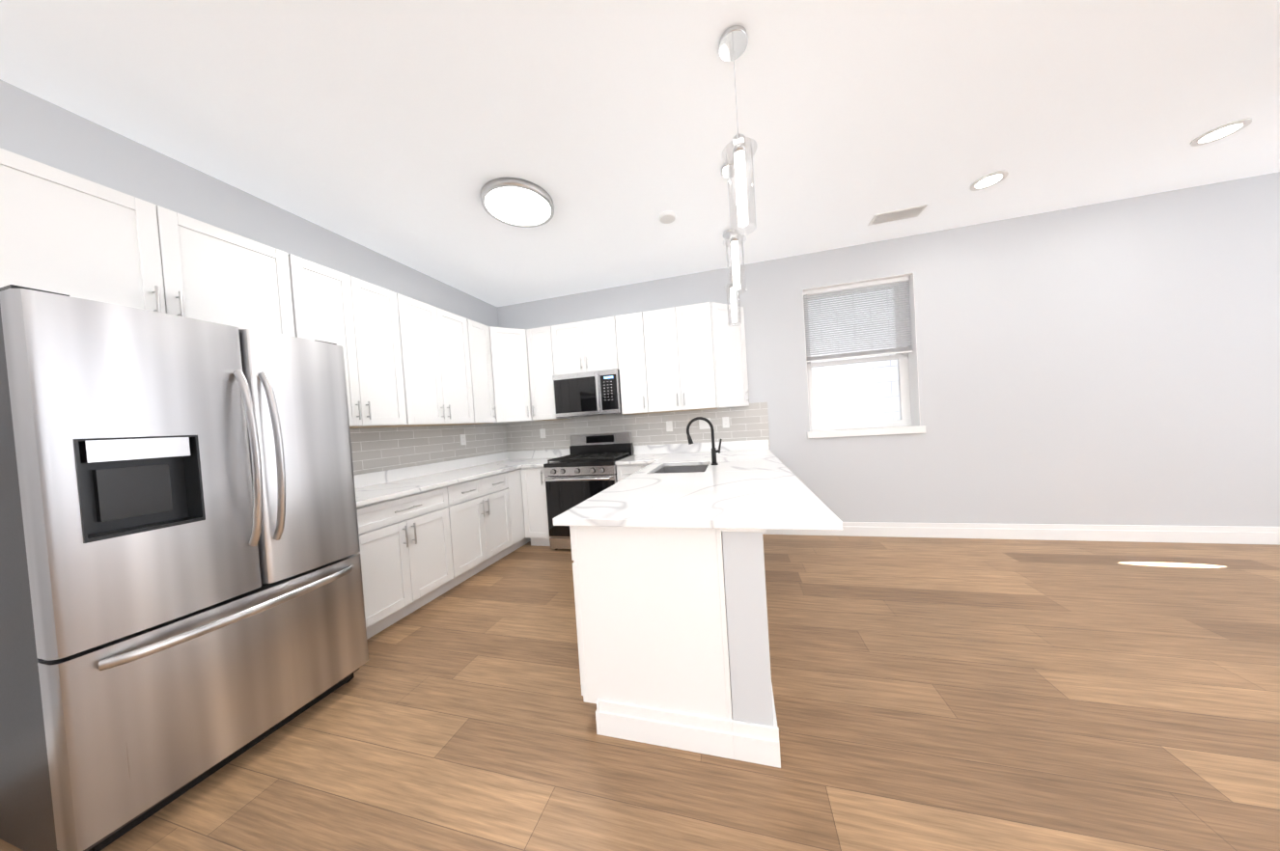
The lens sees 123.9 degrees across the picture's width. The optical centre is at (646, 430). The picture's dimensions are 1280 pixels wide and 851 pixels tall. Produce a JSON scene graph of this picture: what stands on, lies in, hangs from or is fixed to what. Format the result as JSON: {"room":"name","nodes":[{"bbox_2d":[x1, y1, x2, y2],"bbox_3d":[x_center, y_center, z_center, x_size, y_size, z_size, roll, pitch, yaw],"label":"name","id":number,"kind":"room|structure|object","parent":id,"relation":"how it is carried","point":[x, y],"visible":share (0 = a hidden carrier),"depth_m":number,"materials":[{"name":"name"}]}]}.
{"room":"kitchen","nodes":[
{"label":"kitchen","id":0,"kind":"room"},
{"bbox_2d":[0,79,498,327],"bbox_3d":[-2.886,0.003,0.836,0.250,2.865,7.938,-3,1,15],"label":"wall","id":1,"kind":"structure","parent":0,"point":[39,129],"depth_m":1.90,"materials":[{"name":"grey paint"}]},
{"bbox_2d":[0,147,281,334],"bbox_3d":[-2.411,-0.753,1.625,0.348,0.558,0.961,-3,1,15],"label":"upper cabinet","id":2,"kind":"object","parent":1,"relation":"attached to","point":[64,233],"depth_m":1.48,"materials":[{"name":"white paint"}]},
{"bbox_2d":[274,248,417,428],"bbox_3d":[-2.189,-0.541,2.421,0.348,1.045,0.801,-3,1,15],"label":"upper cabinet","id":3,"kind":"object","parent":1,"relation":"attached to","point":[409,362],"depth_m":2.40,"materials":[{"name":"white paint"}]},
{"bbox_2d":[349,423,507,475],"bbox_3d":[-2.116,0.184,3.218,0.009,0.503,2.400,-3,1,15],"label":"tile backsplash","id":4,"kind":"structure","parent":1,"relation":"attached to","point":[377,449],"depth_m":3.18,"materials":[{"name":"grey tile"}]},
{"bbox_2d":[401,297,471,426],"bbox_3d":[-2.013,-0.567,3.096,0.348,1.045,0.853,-3,1,15],"label":"upper cabinet","id":5,"kind":"object","parent":1,"relation":"attached to","point":[439,362],"depth_m":3.03,"materials":[{"name":"white paint"}]},
{"bbox_2d":[459,434,466,445],"bbox_3d":[-1.988,0.107,3.688,0.007,0.116,0.072,-3,1,15],"label":"outlet","id":6,"kind":"object","parent":1,"relation":"attached to","point":[462,436],"depth_m":3.68,"materials":[{"name":"white plastic"}]},
{"bbox_2d":[463,317,494,424],"bbox_3d":[-1.862,-0.587,3.587,0.392,1.045,0.435,-3,1,15],"label":"upper cabinet","id":7,"kind":"object","parent":1,"relation":"attached to","point":[476,335],"depth_m":3.52,"materials":[{"name":"white paint"}]},
{"bbox_2d":[0,534,1279,850],"bbox_3d":[1.466,1.243,-0.252,9.067,0.120,7.938,-3,1,15],"label":"floor","id":8,"kind":"structure","parent":0,"point":[992,695],"depth_m":1.38,"materials":[{"name":"brown wood"}]},
{"bbox_2d":[0,284,368,850],"bbox_3d":[-2.012,0.474,1.496,0.990,1.785,0.848,-3,1,15],"label":"refrigerator","id":9,"kind":"object","parent":8,"relation":"on","point":[181,605],"visible":1,"depth_m":1.17,"materials":[{"name":"grey metal"}]},
{"bbox_2d":[356,468,530,639],"bbox_3d":[-1.753,0.878,3.158,0.656,0.874,2.436,-3,1,15],"label":"base cabinet","id":10,"kind":"object","parent":8,"relation":"on","point":[418,550],"visible":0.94,"depth_m":2.57,"materials":[{"name":"white paint"}]},
{"bbox_2d":[354,450,539,506],"bbox_3d":[-1.783,0.374,3.153,0.660,0.133,2.427,-3,1,15],"label":"countertop","id":11,"kind":"structure","parent":10,"relation":"on","point":[381,486],"depth_m":2.97,"materials":[{"name":"stone"}]},
{"bbox_2d":[520,467,550,546],"bbox_3d":[-1.099,0.820,3.896,0.312,0.874,0.676,-3,1,15],"label":"base cabinet","id":12,"kind":"object","parent":8,"relation":"on","point":[535,507],"visible":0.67,"depth_m":3.62,"materials":[{"name":"white paint"}]},
{"bbox_2d":[520,451,539,468],"bbox_3d":[-1.110,0.315,3.887,0.272,0.133,0.662,-3,1,15],"label":"countertop","id":13,"kind":"structure","parent":12,"relation":"on","point":[530,459],"depth_m":4.26,"materials":[{"name":"stone"}]},
{"bbox_2d":[543,432,633,550],"bbox_3d":[-0.597,0.643,3.703,0.768,1.170,0.726,-3,1,15],"label":"gas range","id":14,"kind":"object","parent":8,"relation":"on","point":[585,469],"visible":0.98,"depth_m":3.48,"materials":[{"name":"grey metal"}]},
{"bbox_2d":[616,463,651,482],"bbox_3d":[0.031,0.754,3.598,0.478,0.874,0.676,-3,1,15],"label":"base cabinet","id":15,"kind":"object","parent":8,"relation":"on","point":[624,471],"visible":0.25,"depth_m":3.34,"materials":[{"name":"white paint"}]},
{"bbox_2d":[569,526,732,720],"bbox_3d":[0.039,0.799,1.510,0.629,0.874,0.330,-3,1,15],"label":"base cabinet","id":16,"kind":"object","parent":8,"relation":"on","point":[651,615],"depth_m":1.34,"materials":[{"name":"white paint"}]},
{"bbox_2d":[539,417,842,530],"bbox_3d":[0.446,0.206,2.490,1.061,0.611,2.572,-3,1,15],"label":"countertop","id":17,"kind":"structure","parent":16,"relation":"on","point":[745,485],"depth_m":1.65,"materials":[{"name":"stone"}]},
{"bbox_2d":[685,417,722,466],"bbox_3d":[0.450,0.086,2.680,0.273,0.382,0.054,-3,1,15],"label":"faucet","id":18,"kind":"object","parent":17,"relation":"on","point":[713,450],"depth_m":2.65,"materials":[{"name":"black metal"}]},
{"bbox_2d":[0,0,1279,306],"bbox_3d":[1.275,-1.735,-0.316,9.067,0.120,7.938,-3,1,15],"label":"ceiling","id":19,"kind":"structure","parent":0,"point":[403,131],"depth_m":1.76,"materials":[{"name":"white paint"}]},
{"bbox_2d":[480,177,554,227],"bbox_3d":[-0.897,-1.571,2.383,0.476,0.045,0.476,-3,1,15],"label":"flush ceiling light","id":20,"kind":"object","parent":19,"relation":"attached to","point":[515,202],"visible":1,"depth_m":2.33,"materials":[{"name":"silver metal"}]},
{"bbox_2d":[659,210,675,223],"bbox_3d":[0.161,-1.652,2.653,0.131,0.032,0.131,-3,1,15],"label":"smoke detector","id":21,"kind":"object","parent":19,"relation":"attached to","point":[667,217],"visible":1,"depth_m":2.62,"materials":[{"name":"white plastic"}]},
{"bbox_2d":[722,228,741,326],"bbox_3d":[0.740,-1.313,2.958,0.150,0.795,0.150,-3,1,15],"label":"pendant light","id":22,"kind":"object","parent":19,"relation":"hanging from","point":[733,302],"visible":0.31,"depth_m":2.95,"materials":[{"name":"glass"}]},
{"bbox_2d":[720,160,746,295],"bbox_3d":[0.559,-1.285,2.195,0.150,0.795,0.150,-3,1,15],"label":"pendant light","id":23,"kind":"object","parent":19,"relation":"hanging from","point":[735,240],"visible":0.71,"depth_m":2.18,"materials":[{"name":"glass"}]},
{"bbox_2d":[718,25,757,236],"bbox_3d":[0.391,-1.258,1.459,0.150,0.795,0.150,-3,1,15],"label":"pendant light","id":24,"kind":"object","parent":19,"relation":"hanging from","point":[733,42],"visible":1,"depth_m":1.45,"materials":[{"name":"glass"}]},
{"bbox_2d":[867,203,928,225],"bbox_3d":[2.087,-1.790,2.849,0.370,0.010,0.170,-3,1,15],"label":"ceiling vent","id":25,"kind":"object","parent":19,"relation":"in","point":[898,214],"visible":1,"depth_m":2.84,"materials":[{"name":"white plastic"}]},
{"bbox_2d":[969,169,1008,191],"bbox_3d":[2.481,-1.808,2.476,0.200,0.010,0.200,-3,1,15],"label":"recessed light","id":26,"kind":"object","parent":19,"relation":"in","point":[987,180],"visible":0.98,"depth_m":2.47,"materials":[{"name":"white plastic"}]},
{"bbox_2d":[1190,117,1252,146],"bbox_3d":[3.616,-1.873,2.151,0.200,0.010,0.200,-3,1,15],"label":"recessed light","id":27,"kind":"object","parent":19,"relation":"in","point":[1220,132],"visible":1,"depth_m":2.14,"materials":[{"name":"white plastic"}]},
{"bbox_2d":[718,528,774,726],"bbox_3d":[0.690,0.736,2.466,0.166,0.874,2.537,-3,1,15],"label":"wall","id":28,"kind":"structure","parent":0,"point":[745,591],"depth_m":1.25,"materials":[{"name":"grey paint"}]},
{"bbox_2d":[765,684,780,768],"bbox_3d":[0.786,1.099,2.438,0.016,0.138,2.513,-3,1,15],"label":"baseboard","id":29,"kind":"structure","parent":28,"relation":"attached to","point":[773,732],"depth_m":1.23,"materials":[{"name":"white wood"}]},
{"bbox_2d":[497,171,1279,527],"bbox_3d":[2.340,-0.389,3.433,8.567,2.865,0.250,-3,1,15],"label":"wall","id":30,"kind":"structure","parent":0,"point":[1111,363],"depth_m":2.97,"materials":[{"name":"grey paint"}]},
{"bbox_2d":[490,327,536,423],"bbox_3d":[-1.614,-0.611,3.972,0.679,1.045,0.681,-3,1,15],"label":"upper cabinet","id":31,"kind":"object","parent":30,"relation":"attached to","point":[511,366],"depth_m":3.81,"materials":[{"name":"white paint"}]},
{"bbox_2d":[539,428,545,438],"bbox_3d":[-1.301,0.046,4.257,0.072,0.116,0.007,-3,1,15],"label":"outlet","id":32,"kind":"object","parent":30,"relation":"attached to","point":[542,431],"depth_m":4.25,"materials":[{"name":"white plastic"}]},
{"bbox_2d":[528,325,571,421],"bbox_3d":[-1.153,-0.641,4.000,0.440,1.045,0.393,-3,1,15],"label":"upper cabinet","id":33,"kind":"object","parent":30,"relation":"attached to","point":[543,352],"depth_m":3.85,"materials":[{"name":"white paint"}]},
{"bbox_2d":[556,315,617,374],"bbox_3d":[-0.643,-0.914,3.880,0.763,0.562,0.348,-3,1,15],"label":"upper cabinet","id":34,"kind":"object","parent":30,"relation":"attached to","point":[592,345],"depth_m":3.70,"materials":[{"name":"white paint"}]},
{"bbox_2d":[552,368,621,417],"bbox_3d":[-0.623,-0.393,3.842,0.755,0.471,0.449,-3,1,15],"label":"over-the-range microwave","id":35,"kind":"object","parent":34,"relation":"attached to","point":[590,394],"visible":1,"depth_m":3.67,"materials":[{"name":"grey metal"}]},
{"bbox_2d":[617,310,656,415],"bbox_3d":[-0.116,-0.703,3.750,0.430,1.045,0.348,-3,1,15],"label":"upper cabinet","id":36,"kind":"object","parent":30,"relation":"attached to","point":[634,335],"depth_m":3.58,"materials":[{"name":"white paint"}]},
{"bbox_2d":[507,402,770,454],"bbox_3d":[-0.265,0.048,3.995,3.202,0.503,0.009,-3,1,15],"label":"tile backsplash","id":37,"kind":"structure","parent":30,"relation":"attached to","point":[751,422],"depth_m":3.90,"materials":[{"name":"grey tile"}]},
{"bbox_2d":[666,420,672,431],"bbox_3d":[0.253,-0.040,3.848,0.072,0.116,0.007,-3,1,15],"label":"outlet","id":38,"kind":"object","parent":30,"relation":"attached to","point":[669,425],"depth_m":3.85,"materials":[{"name":"white plastic"}]},
{"bbox_2d":[648,302,725,413],"bbox_3d":[0.365,-0.731,3.624,0.817,1.045,0.348,-3,1,15],"label":"upper cabinet","id":39,"kind":"object","parent":30,"relation":"attached to","point":[687,346],"depth_m":3.44,"materials":[{"name":"white paint"}]},
{"bbox_2d":[698,417,710,429],"bbox_3d":[0.637,-0.068,3.746,0.124,0.116,0.011,-3,1,15],"label":"outlet","id":40,"kind":"object","parent":30,"relation":"attached to","point":[704,425],"depth_m":3.75,"materials":[{"name":"white plastic"}]},
{"bbox_2d":[722,417,729,427],"bbox_3d":[0.854,-0.080,3.690,0.072,0.116,0.007,-3,1,15],"label":"outlet","id":41,"kind":"object","parent":30,"relation":"attached to","point":[725,420],"depth_m":3.69,"materials":[{"name":"white plastic"}]},
{"bbox_2d":[718,303,749,408],"bbox_3d":[0.825,-0.758,3.503,0.386,1.045,0.348,-3,1,15],"label":"upper cabinet","id":42,"kind":"object","parent":30,"relation":"attached to","point":[735,382],"depth_m":3.51,"materials":[{"name":"white paint"}]},
{"bbox_2d":[802,273,925,438],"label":"window","id":43,"kind":"structure","parent":30,"relation":"in","point":[904,387],"depth_m":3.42,"materials":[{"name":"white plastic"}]},
{"bbox_2d":[803,276,912,370],"bbox_3d":[2.091,-1.047,3.418,0.947,0.812,0.049,-3,1,15],"label":"window blind","id":44,"kind":"object","parent":43,"relation":"attached to","point":[870,285],"visible":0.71,"depth_m":3.41,"materials":[{"name":"white plastic"}]},
{"bbox_2d":[762,522,1279,545],"bbox_3d":[3.807,0.894,2.962,5.606,0.138,0.019,-3,1,15],"label":"baseboard","id":45,"kind":"structure","parent":30,"relation":"attached to","point":[1231,535],"depth_m":3.00,"materials":[{"name":"white wood"}]}
]}

